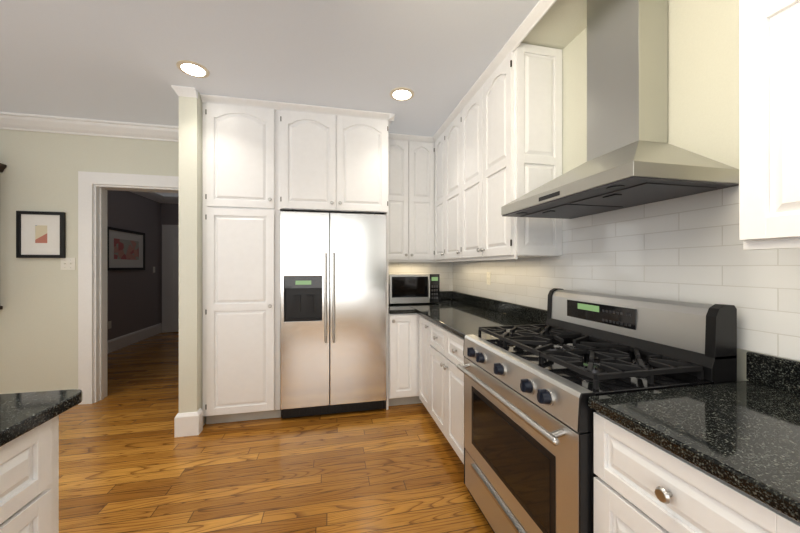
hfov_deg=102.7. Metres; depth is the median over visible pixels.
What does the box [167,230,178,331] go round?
door leaf
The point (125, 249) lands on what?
framed picture
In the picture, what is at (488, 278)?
outlet
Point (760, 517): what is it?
base cabinet
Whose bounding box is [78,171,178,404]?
door frame
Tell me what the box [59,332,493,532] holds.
floor
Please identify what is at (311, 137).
upper cabinet
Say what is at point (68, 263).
light switch
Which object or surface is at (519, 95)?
upper cabinet
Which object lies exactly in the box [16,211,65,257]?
framed picture
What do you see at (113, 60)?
ceiling
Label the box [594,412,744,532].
base cabinet
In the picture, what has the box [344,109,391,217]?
upper cabinet
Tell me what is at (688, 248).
tile backsplash
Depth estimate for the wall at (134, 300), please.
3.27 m
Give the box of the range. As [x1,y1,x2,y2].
[457,288,736,532]
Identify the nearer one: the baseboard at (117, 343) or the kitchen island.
the kitchen island
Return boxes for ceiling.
[0,0,586,196]
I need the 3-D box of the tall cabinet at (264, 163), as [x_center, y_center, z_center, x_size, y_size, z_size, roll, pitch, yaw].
[-1.390,-0.035,3.017,0.598,2.686,0.770,0,0,-12]
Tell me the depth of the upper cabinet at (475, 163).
2.60 m
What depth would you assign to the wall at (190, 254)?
2.49 m
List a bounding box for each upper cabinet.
[280,102,343,212]
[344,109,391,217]
[389,133,412,261]
[401,134,428,261]
[429,122,444,259]
[445,108,456,259]
[457,84,476,259]
[477,36,561,259]
[739,0,799,247]
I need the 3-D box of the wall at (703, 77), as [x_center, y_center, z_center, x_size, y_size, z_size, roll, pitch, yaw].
[1.383,-0.035,0.748,0.150,2.690,6.680,0,0,-12]
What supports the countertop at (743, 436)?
on the base cabinet at (642, 484)
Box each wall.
[0,129,451,393]
[107,190,178,340]
[179,92,205,425]
[454,0,799,381]
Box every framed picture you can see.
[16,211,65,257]
[107,226,144,270]
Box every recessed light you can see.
[176,60,209,77]
[390,87,413,100]
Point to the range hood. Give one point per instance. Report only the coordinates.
(635, 157)
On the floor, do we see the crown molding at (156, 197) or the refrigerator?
the refrigerator
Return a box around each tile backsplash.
[389,262,452,290]
[453,186,799,360]
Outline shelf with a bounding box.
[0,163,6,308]
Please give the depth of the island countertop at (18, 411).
0.91 m
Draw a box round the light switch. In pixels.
[61,258,75,269]
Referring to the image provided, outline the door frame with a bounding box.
[162,225,178,332]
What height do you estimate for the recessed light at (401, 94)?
0.008 m
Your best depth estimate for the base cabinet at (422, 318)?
2.80 m
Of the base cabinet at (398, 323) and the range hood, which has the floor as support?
the base cabinet at (398, 323)
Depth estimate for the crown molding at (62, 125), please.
2.99 m
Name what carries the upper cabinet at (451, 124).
attached to the wall at (703, 77)
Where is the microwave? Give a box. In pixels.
[389,273,439,303]
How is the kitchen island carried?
on the floor
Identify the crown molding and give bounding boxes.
[0,112,178,141]
[129,191,163,202]
[164,196,178,203]
[171,85,197,98]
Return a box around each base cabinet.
[389,314,408,405]
[421,316,424,405]
[425,318,463,463]
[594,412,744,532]
[745,493,799,532]
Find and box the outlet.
[487,272,490,284]
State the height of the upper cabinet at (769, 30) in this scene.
1.314 m
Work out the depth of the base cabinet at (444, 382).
2.22 m
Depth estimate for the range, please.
1.25 m
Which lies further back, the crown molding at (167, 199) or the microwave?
the crown molding at (167, 199)
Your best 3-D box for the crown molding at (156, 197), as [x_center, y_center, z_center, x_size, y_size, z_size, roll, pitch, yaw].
[-4.339,-1.317,4.686,0.092,0.125,3.410,0,0,-12]
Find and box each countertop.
[0,389,81,440]
[389,291,799,522]
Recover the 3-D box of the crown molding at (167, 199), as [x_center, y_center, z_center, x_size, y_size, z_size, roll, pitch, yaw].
[-3.575,-1.317,6.547,2.130,0.125,0.092,0,0,-12]
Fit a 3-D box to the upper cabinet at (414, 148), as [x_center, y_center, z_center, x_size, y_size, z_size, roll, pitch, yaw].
[0.184,-0.722,3.539,0.358,1.314,0.406,0,0,-12]
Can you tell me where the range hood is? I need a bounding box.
[501,0,738,218]
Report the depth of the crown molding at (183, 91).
2.47 m
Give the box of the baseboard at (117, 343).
[107,323,161,353]
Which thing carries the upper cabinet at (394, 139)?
attached to the wall at (39, 327)
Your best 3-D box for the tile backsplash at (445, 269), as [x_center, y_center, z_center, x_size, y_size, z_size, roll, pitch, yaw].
[0.183,0.100,3.750,0.900,0.390,0.006,0,0,-12]
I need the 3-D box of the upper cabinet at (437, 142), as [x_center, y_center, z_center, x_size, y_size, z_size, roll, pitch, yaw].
[0.550,-0.722,3.282,0.397,1.314,0.394,0,0,-12]
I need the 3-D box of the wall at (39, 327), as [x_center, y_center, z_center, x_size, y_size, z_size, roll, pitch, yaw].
[-1.888,-0.035,3.383,5.135,2.690,0.150,0,0,-12]
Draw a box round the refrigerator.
[280,209,385,417]
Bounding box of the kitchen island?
[0,397,81,532]
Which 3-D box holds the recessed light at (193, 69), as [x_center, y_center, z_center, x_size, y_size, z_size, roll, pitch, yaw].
[-1.444,-1.375,2.236,0.196,0.008,0.196,0,0,-12]
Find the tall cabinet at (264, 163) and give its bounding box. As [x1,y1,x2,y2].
[200,94,282,423]

